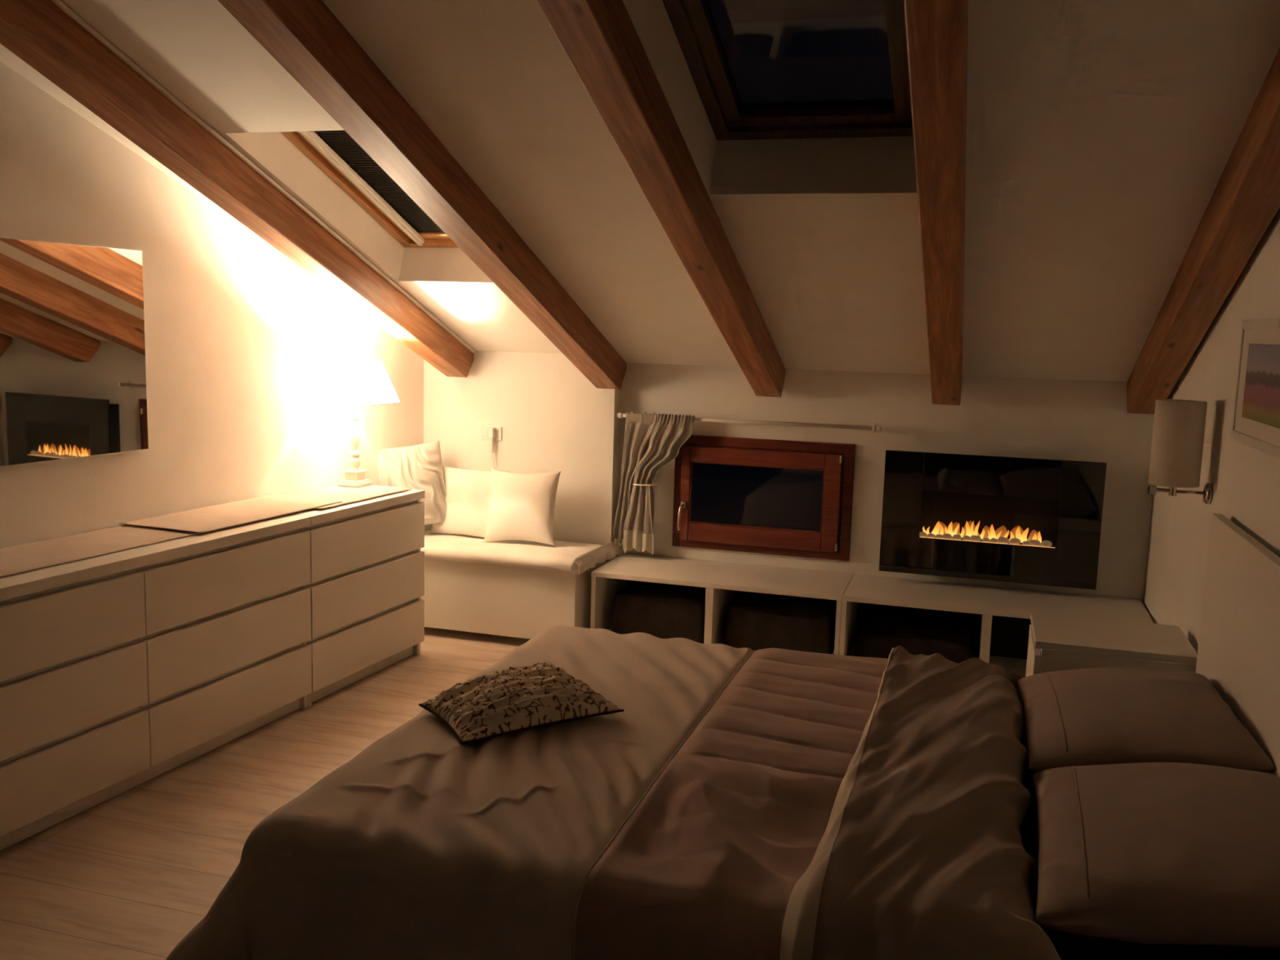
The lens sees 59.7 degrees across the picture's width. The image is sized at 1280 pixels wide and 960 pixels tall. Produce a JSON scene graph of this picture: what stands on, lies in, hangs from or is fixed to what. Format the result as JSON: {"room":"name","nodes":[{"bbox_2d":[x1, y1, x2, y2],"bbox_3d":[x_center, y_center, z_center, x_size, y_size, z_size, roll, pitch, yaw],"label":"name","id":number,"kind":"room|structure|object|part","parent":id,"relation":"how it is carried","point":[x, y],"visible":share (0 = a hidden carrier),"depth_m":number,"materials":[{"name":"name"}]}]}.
{"room":"bedroom","nodes":[
{"label":"bedroom","id":0,"kind":"room"},
{"bbox_2d":[0,61,423,548],"bbox_3d":[-2.205,-0.760,3.221,0.100,3.607,6.057,5,8,21],"label":"wall","id":1,"kind":"structure","parent":0,"point":[239,337],"depth_m":4.33,"materials":[{"name":"paint"}]},
{"bbox_2d":[0,237,148,466],"bbox_3d":[-2.078,-0.393,3.457,0.021,0.724,1.389,5,8,21],"label":"wall mirror","id":2,"kind":"object","parent":1,"relation":"attached to","point":[73,368],"visible":1,"depth_m":3.79,"materials":[{"name":"white mirror"}]},
{"bbox_2d":[0,626,530,959],"bbox_3d":[-0.611,1.178,2.994,4.465,0.080,6.030,4,8,17],"label":"floor","id":3,"kind":"structure","parent":0,"point":[129,875],"depth_m":3.38,"materials":[{"name":"brown wood"}]},
{"bbox_2d":[0,514,311,850],"bbox_3d":[-1.819,0.611,3.715,0.463,0.780,1.680,5,8,21],"label":"dresser","id":4,"kind":"object","parent":3,"relation":"on","point":[120,670],"visible":0.9,"depth_m":3.61,"materials":[{"name":"white wood"}]},
{"bbox_3d":[-1.759,0.449,3.217,0.020,0.210,0.837,5,8,21],"label":"drawer","id":5,"kind":"part","parent":4,"relation":"part of","materials":[{"name":"white wood"}]},
{"bbox_3d":[-1.765,0.676,3.248,0.020,0.208,0.837,5,8,21],"label":"drawer","id":6,"kind":"part","parent":4,"relation":"part of","materials":[{"name":"white wood"}]},
{"bbox_3d":[-1.772,0.899,3.279,0.020,0.198,0.837,5,8,21],"label":"drawer","id":7,"kind":"part","parent":4,"relation":"part of","materials":[{"name":"white wood"}]},
{"bbox_2d":[0,524,208,577],"bbox_3d":[-1.913,0.238,3.507,0.341,0.006,1.254,5,8,21],"label":"table runner","id":8,"kind":"object","parent":4,"relation":"on","point":[14,560],"visible":0.94,"depth_m":3.66,"materials":[{"name":"beige fabric"}]},
{"bbox_3d":[-1.809,0.243,3.665,0.463,0.037,1.680,5,8,21],"label":"panel","id":9,"kind":"part","parent":4,"relation":"part of","materials":[{"name":"white wood"}]},
{"bbox_3d":[-1.455,0.351,3.994,0.020,0.210,0.837,5,8,21],"label":"drawer","id":10,"kind":"part","parent":4,"relation":"part of","materials":[{"name":"white wood"}]},
{"bbox_3d":[-1.462,0.578,4.026,0.020,0.208,0.837,5,8,21],"label":"drawer","id":11,"kind":"part","parent":4,"relation":"part of","materials":[{"name":"white wood"}]},
{"bbox_3d":[-1.468,0.801,4.056,0.020,0.198,0.837,5,8,21],"label":"drawer","id":12,"kind":"part","parent":4,"relation":"part of","materials":[{"name":"white wood"}]},
{"bbox_2d":[119,494,342,533],"bbox_3d":[-1.569,0.124,4.357,0.370,0.007,0.826,5,8,21],"label":"table runner","id":13,"kind":"object","parent":4,"relation":"on","point":[209,518],"visible":1,"depth_m":4.30,"materials":[{"name":"beige fabric"}]},
{"bbox_2d":[288,488,424,707],"bbox_3d":[-1.365,0.464,4.878,0.463,0.780,0.826,5,8,21],"label":"dresser","id":14,"kind":"object","parent":3,"relation":"on","point":[366,585],"visible":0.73,"depth_m":4.75,"materials":[{"name":"white wood"}]},
{"bbox_2d":[278,483,412,509],"bbox_3d":[-1.343,0.064,4.871,0.383,0.006,0.671,5,8,21],"label":"table runner","id":15,"kind":"object","parent":14,"relation":"on","point":[347,495],"visible":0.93,"depth_m":4.92,"materials":[{"name":"beige fabric"}]},
{"bbox_2d":[306,359,400,487],"bbox_3d":[-1.308,-0.262,5.111,0.300,0.576,0.300,5,8,21],"label":"table lamp","id":16,"kind":"object","parent":15,"relation":"on","point":[354,383],"visible":1,"depth_m":5.01,"materials":[{"name":"white paint"}]},
{"bbox_3d":[-1.303,-0.450,5.085,0.296,0.194,0.296,5,8,21],"label":"lamp shade","id":17,"kind":"part","parent":16,"relation":"part of","materials":[{"name":"white fabric"}]},
{"bbox_3d":[-1.354,0.096,4.828,0.463,0.037,0.826,5,8,21],"label":"panel","id":18,"kind":"part","parent":14,"relation":"part of","materials":[{"name":"white wood"}]},
{"bbox_3d":[-1.153,0.254,4.769,0.020,0.210,0.823,5,8,21],"label":"drawer","id":19,"kind":"part","parent":14,"relation":"part of","materials":[{"name":"white wood"}]},
{"bbox_3d":[-1.159,0.481,4.800,0.020,0.208,0.823,5,8,21],"label":"drawer","id":20,"kind":"part","parent":14,"relation":"part of","materials":[{"name":"white wood"}]},
{"bbox_3d":[-1.165,0.703,4.830,0.020,0.198,0.823,5,8,21],"label":"drawer","id":21,"kind":"part","parent":14,"relation":"part of","materials":[{"name":"white wood"}]},
{"bbox_2d":[420,529,626,639],"bbox_3d":[-0.674,0.534,5.667,1.070,0.465,0.622,4,8,17],"label":"storage bench","id":22,"kind":"object","parent":3,"relation":"on","point":[508,588],"visible":0.82,"depth_m":5.40,"materials":[{"name":"white wood"}]},
{"bbox_2d":[377,440,446,524],"bbox_3d":[-1.163,0.032,5.678,0.402,0.458,0.189,-3,9,-28],"label":"cushion","id":23,"kind":"object","parent":22,"relation":"on","point":[416,467],"visible":0.6,"depth_m":5.63,"materials":[{"name":"fabric"}]},
{"bbox_2d":[429,465,510,537],"bbox_3d":[-0.877,0.116,5.737,0.410,0.361,0.132,5,8,21],"label":"cushion","id":24,"kind":"object","parent":22,"relation":"on","point":[468,498],"visible":0.6,"depth_m":5.70,"materials":[{"name":"beige fabric"}]},
{"bbox_2d":[484,468,560,545],"bbox_3d":[-0.590,0.134,5.586,0.377,0.369,0.169,3,8,11],"label":"cushion","id":25,"kind":"object","parent":22,"relation":"on","point":[522,505],"visible":1,"depth_m":5.53,"materials":[{"name":"beige fabric"}]},
{"bbox_2d":[590,553,853,654],"bbox_3d":[0.402,0.639,5.420,1.190,0.385,0.495,4,8,17],"label":"shelf unit","id":26,"kind":"object","parent":3,"relation":"on","point":[723,582],"visible":0.52,"depth_m":5.35,"materials":[{"name":"white wood"}]},
{"bbox_2d":[612,581,706,644],"bbox_3d":[0.127,0.649,5.492,0.472,0.229,0.369,4,8,17],"label":"bag","id":27,"kind":"object","parent":26,"relation":"on","point":[661,611],"visible":0.74,"depth_m":5.34,"materials":[{"name":"fabric"}]},
{"bbox_3d":[0.399,0.790,5.442,1.190,0.020,0.491,4,8,17],"label":"panel","id":28,"kind":"part","parent":26,"relation":"part of","materials":[{"name":"white wood"}]},
{"bbox_3d":[0.407,0.460,5.395,1.190,0.023,0.495,4,8,17],"label":"panel","id":29,"kind":"part","parent":26,"relation":"part of","materials":[{"name":"white wood"}]},
{"bbox_3d":[0.474,0.596,5.648,1.186,0.312,0.007,4,8,17],"label":"panel","id":30,"kind":"part","parent":26,"relation":"part of","materials":[{"name":"black"}]},
{"bbox_2d":[724,594,835,653],"bbox_3d":[0.675,0.694,5.328,0.506,0.215,0.361,4,8,17],"label":"storage basket","id":31,"kind":"object","parent":26,"relation":"on","point":[753,622],"visible":0.94,"depth_m":5.18,"materials":[{"name":"fabric"}]},
{"bbox_2d":[839,573,1154,677],"bbox_3d":[1.588,0.722,5.062,1.288,0.385,0.495,4,8,17],"label":"shelf unit","id":32,"kind":"object","parent":3,"relation":"on","point":[997,619],"visible":0.52,"depth_m":5.11,"materials":[{"name":"white wood"}]},
{"bbox_2d":[853,617,972,663],"bbox_3d":[1.267,0.763,5.153,0.524,0.160,0.365,4,8,17],"label":"storage basket","id":33,"kind":"object","parent":32,"relation":"on","point":[877,637],"visible":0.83,"depth_m":5.04,"materials":[{"name":"wicker"}]},
{"bbox_3d":[1.584,0.873,5.085,1.288,0.020,0.491,4,8,17],"label":"panel","id":34,"kind":"part","parent":32,"relation":"part of","materials":[{"name":"white wood"}]},
{"bbox_3d":[1.660,0.679,5.291,1.284,0.312,0.007,4,8,17],"label":"panel","id":35,"kind":"part","parent":32,"relation":"part of","materials":[{"name":"black"}]},
{"bbox_3d":[1.593,0.543,5.038,1.288,0.023,0.495,4,8,17],"label":"panel","id":36,"kind":"part","parent":32,"relation":"part of","materials":[{"name":"white wood"}]},
{"bbox_2d":[1026,612,1197,676],"bbox_3d":[1.628,0.801,3.920,0.505,0.540,0.425,4,8,17],"label":"nightstand","id":37,"kind":"object","parent":3,"relation":"on","point":[1056,642],"visible":0.38,"depth_m":3.76,"materials":[{"name":"white wood"}]},
{"bbox_3d":[1.400,0.668,3.974,0.020,0.207,0.425,4,8,17],"label":"drawer","id":38,"kind":"part","parent":37,"relation":"part of","materials":[{"name":"white wood"}]},
{"bbox_2d":[1020,513,1279,959],"bbox_3d":[0.478,0.671,2.848,2.122,1.024,2.118,4,8,17],"label":"double bed","id":39,"kind":"object","parent":3,"relation":"on","point":[1238,651],"visible":0.08,"depth_m":2.84,"materials":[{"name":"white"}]},
{"bbox_2d":[165,626,1061,959],"bbox_3d":[0.042,0.873,2.915,1.962,0.561,2.164,4,8,17],"label":"duvet","id":40,"kind":"object","parent":39,"relation":"on","point":[744,803],"visible":0.91,"depth_m":2.34,"materials":[{"name":"beige fabric"}]},
{"bbox_3d":[-0.389,0.872,3.026,1.026,0.509,2.120,4,8,17],"label":"foot panel","id":41,"kind":"part","parent":40,"relation":"part of","materials":[{"name":"beige fabric"}]},
{"bbox_2d":[418,662,623,744],"bbox_3d":[-0.345,0.582,3.032,0.475,0.088,0.384,-4,9,-33],"label":"throw cushion","id":42,"kind":"object","parent":40,"relation":"on","point":[513,700],"visible":1,"depth_m":2.94,"materials":[{"name":"fabric"}]},
{"bbox_3d":[0.364,0.904,2.919,0.479,0.517,1.909,4,8,17],"label":"tucked panel","id":43,"kind":"part","parent":40,"relation":"part of","materials":[{"name":"fabric"}]},
{"bbox_2d":[1015,667,1275,773],"bbox_3d":[1.328,0.653,3.047,0.540,0.197,0.802,4,8,16],"label":"pillow","id":44,"kind":"object","parent":39,"relation":"on","point":[1096,716],"visible":0.87,"depth_m":2.83,"materials":[{"name":"fabric"}]},
{"bbox_3d":[0.451,0.868,2.878,2.080,0.225,1.650,4,8,17],"label":"mattress","id":45,"kind":"part","parent":39,"relation":"part of","materials":[{"name":"fabric"}]},
{"bbox_2d":[1032,762,1279,948],"bbox_3d":[1.096,0.743,2.287,0.540,0.210,0.823,4,8,19],"label":"pillow","id":46,"kind":"object","parent":39,"relation":"on","point":[1157,853],"visible":1,"depth_m":2.07,"materials":[{"name":"fabric"}]},
{"bbox_3d":[1.476,0.741,2.547,0.032,1.024,2.118,4,8,17],"label":"headboard","id":47,"kind":"part","parent":39,"relation":"part of","materials":[{"name":"white metal"}]},
{"bbox_2d":[423,351,621,561],"bbox_3d":[-0.717,0.017,5.900,1.235,1.425,0.100,4,8,17],"label":"wall","id":48,"kind":"structure","parent":0,"point":[552,418],"depth_m":5.75,"materials":[{"name":"paint"}]},
{"bbox_2d":[480,425,502,440],"bbox_3d":[-0.777,-0.245,5.827,0.116,0.076,0.010,4,8,17],"label":"wall socket","id":49,"kind":"object","parent":48,"relation":"attached to","point":[484,432],"visible":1,"depth_m":5.82,"materials":[{"name":"white plastic"}]},
{"bbox_2d":[488,427,495,469],"bbox_3d":[-0.771,-0.162,5.812,0.036,0.221,0.034,4,8,17],"label":"plug","id":50,"kind":"object","parent":48,"relation":"hanging from","point":[491,431],"visible":0.99,"depth_m":5.80,"materials":[{"name":"white plastic"}]},
{"bbox_3d":[-0.766,-0.101,5.825,0.028,0.096,0.007,2,8,3],"label":"cord","id":51,"kind":"part","parent":50,"relation":"part of","materials":[{"name":"white plastic"}]},
{"bbox_2d":[0,0,1279,382],"bbox_3d":[-0.576,-1.394,2.690,4.665,2.572,6.462,4,8,17],"label":"ceiling","id":52,"kind":"structure","parent":0,"point":[1101,135],"depth_m":3.62,"materials":[{"name":"paint"}]},
{"bbox_2d":[0,0,474,377],"bbox_3d":[-1.752,-1.330,2.912,0.118,2.310,5.908,4,8,17],"label":"ceiling beam","id":53,"kind":"structure","parent":52,"relation":"attached to","point":[39,33],"depth_m":3.76,"materials":[{"name":"brown wood"}]},
{"bbox_2d":[50,0,475,353],"bbox_3d":[-1.673,-1.375,2.937,0.016,2.146,5.728,4,8,17],"label":"cable trunking","id":54,"kind":"object","parent":53,"relation":"attached to","point":[63,6],"visible":1,"depth_m":3.86,"materials":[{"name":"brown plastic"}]},
{"bbox_2d":[280,129,458,247],"bbox_3d":[-0.903,-1.205,4.307,0.644,0.519,1.200,4,8,17],"label":"window","id":55,"kind":"structure","parent":52,"relation":"attached to","point":[336,153],"depth_m":4.45,"materials":[{"name":"brown wood"}]},
{"bbox_3d":[-1.123,-1.184,4.377,0.040,0.028,1.186,4,-12,17],"label":"blind rail","id":56,"kind":"part","parent":55,"relation":"part of","materials":[{"name":"white wood"}]},
{"bbox_2d":[315,129,444,232],"bbox_3d":[-0.904,-1.195,4.304,0.435,0.007,1.081,4,-12,17],"label":"blind","id":57,"kind":"object","parent":55,"relation":"attached to","point":[339,143],"depth_m":4.41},
{"bbox_2d":[217,0,626,390],"bbox_3d":[-0.976,-1.266,2.727,0.127,2.343,5.998,4,8,17],"label":"ceiling beam","id":58,"kind":"structure","parent":52,"relation":"attached to","point":[305,37],"depth_m":3.52,"materials":[{"name":"brown wood"}]},
{"bbox_2d":[536,0,785,397],"bbox_3d":[-0.196,-1.212,2.492,0.124,2.343,5.998,4,8,17],"label":"ceiling beam","id":59,"kind":"structure","parent":52,"relation":"attached to","point":[600,39],"depth_m":3.31,"materials":[{"name":"brown wood"}]},
{"bbox_2d":[662,0,913,139],"bbox_3d":[0.429,-1.322,3.104,0.692,0.525,1.217,4,8,17],"label":"window","id":60,"kind":"structure","parent":52,"relation":"attached to","point":[759,68],"depth_m":3.37,"materials":[{"name":"brown wood"}]},
{"bbox_3d":[0.430,-1.331,3.106,0.503,0.008,1.079,4,-12,17],"label":"pane","id":61,"kind":"part","parent":60,"relation":"part of","materials":[{"name":"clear glass"}]},
{"bbox_2d":[903,0,968,405],"bbox_3d":[0.597,-1.157,2.253,0.126,2.343,5.998,4,8,17],"label":"ceiling beam","id":62,"kind":"structure","parent":52,"relation":"attached to","point":[937,30],"depth_m":3.08,"materials":[{"name":"brown wood"}]},
{"bbox_2d":[1126,47,1279,413],"bbox_3d":[1.397,-1.101,2.012,0.128,2.343,5.998,4,8,17],"label":"ceiling beam","id":63,"kind":"structure","parent":52,"relation":"attached to","point":[1245,200],"depth_m":3.38,"materials":[{"name":"brown wood"}]},
{"bbox_2d":[616,363,1154,603],"bbox_3d":[0.586,0.083,5.673,3.865,1.428,0.220,4,8,17],"label":"wall","id":64,"kind":"structure","parent":0,"point":[1050,419],"depth_m":5.30,"materials":[{"name":"paint"}]},
{"bbox_2d":[616,410,881,432],"bbox_3d":[0.521,-0.286,5.481,1.318,0.045,0.090,4,8,17],"label":"curtain rod","id":65,"kind":"object","parent":64,"relation":"attached to","point":[875,428],"visible":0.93,"depth_m":5.39,"materials":[{"name":"white metal"}]},
{"bbox_2d":[612,411,694,554],"bbox_3d":[0.058,0.023,5.600,0.418,0.724,0.068,5,8,22],"label":"curtain","id":66,"kind":"object","parent":65,"relation":"hanging from","point":[651,442],"visible":1,"depth_m":5.62,"materials":[{"name":"grey fabric"}]},
{"bbox_3d":[0.018,0.176,5.630,0.123,0.324,0.058,4,8,17],"label":"tieback cord","id":67,"kind":"part","parent":66,"relation":"part of","materials":[{"name":"beige fabric"}]},
{"bbox_2d":[671,435,855,560],"bbox_3d":[0.604,0.081,5.548,0.897,0.573,0.206,4,8,17],"label":"window","id":68,"kind":"structure","parent":64,"relation":"in","point":[758,495],"depth_m":5.51,"materials":[{"name":"brown wood"}]},
{"bbox_3d":[0.208,0.182,5.605,0.025,0.141,0.058,5,9,24],"label":"handle","id":69,"kind":"part","parent":68,"relation":"part of","materials":[{"name":"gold metal"}]},
{"bbox_3d":[0.577,0.080,5.533,0.672,0.315,0.006,4,8,17],"label":"pane","id":70,"kind":"part","parent":68,"relation":"part of","materials":[{"name":"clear glass"}]},
{"bbox_2d":[879,449,1106,590],"bbox_3d":[1.621,0.171,5.181,0.963,0.578,0.116,4,8,17],"label":"electric fireplace","id":71,"kind":"object","parent":64,"relation":"attached to","point":[1031,521],"visible":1,"depth_m":5.12,"materials":[{"name":"black glass"}]},
{"bbox_3d":[1.603,0.179,5.131,0.604,0.223,0.004,4,8,17],"label":"pane","id":72,"kind":"part","parent":71,"relation":"part of","materials":[{"name":"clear glass"}]},
{"bbox_2d":[1142,207,1279,653],"bbox_3d":[1.525,-0.486,2.118,0.100,3.572,6.030,4,8,17],"label":"wall","id":73,"kind":"structure","parent":0,"point":[1245,479],"depth_m":3.78,"materials":[{"name":"paint"}]},
{"bbox_2d":[1147,399,1213,504],"bbox_3d":[1.847,-0.096,3.792,0.196,0.346,0.158,4,8,17],"label":"wall lamp","id":74,"kind":"object","parent":73,"relation":"attached to","point":[1179,425],"visible":1,"depth_m":3.73,"materials":[{"name":"fabric"}]},
{"bbox_3d":[1.868,0.042,3.804,0.110,0.011,0.011,4,8,17],"label":"arm","id":75,"kind":"part","parent":74,"relation":"part of","materials":[{"name":"metal"}]},
{"bbox_3d":[1.927,0.046,3.786,0.020,0.072,0.072,4,8,17],"label":"wall plate","id":76,"kind":"part","parent":74,"relation":"part of","materials":[{"name":"metal"}]},
{"bbox_2d":[1230,317,1279,458],"bbox_3d":[1.717,-0.258,3.031,0.026,0.360,0.780,4,8,17],"label":"framed picture","id":77,"kind":"object","parent":73,"relation":"attached to","point":[1255,418],"visible":1,"depth_m":3.13,"materials":[{"name":"white paint"}]},
{"bbox_2d":[1241,343,1279,428],"bbox_3d":[1.710,-0.261,3.036,0.001,0.215,0.545,4,8,17],"label":"print","id":78,"kind":"object","parent":77,"relation":"attached to","point":[1260,405],"depth_m":3.09}
]}

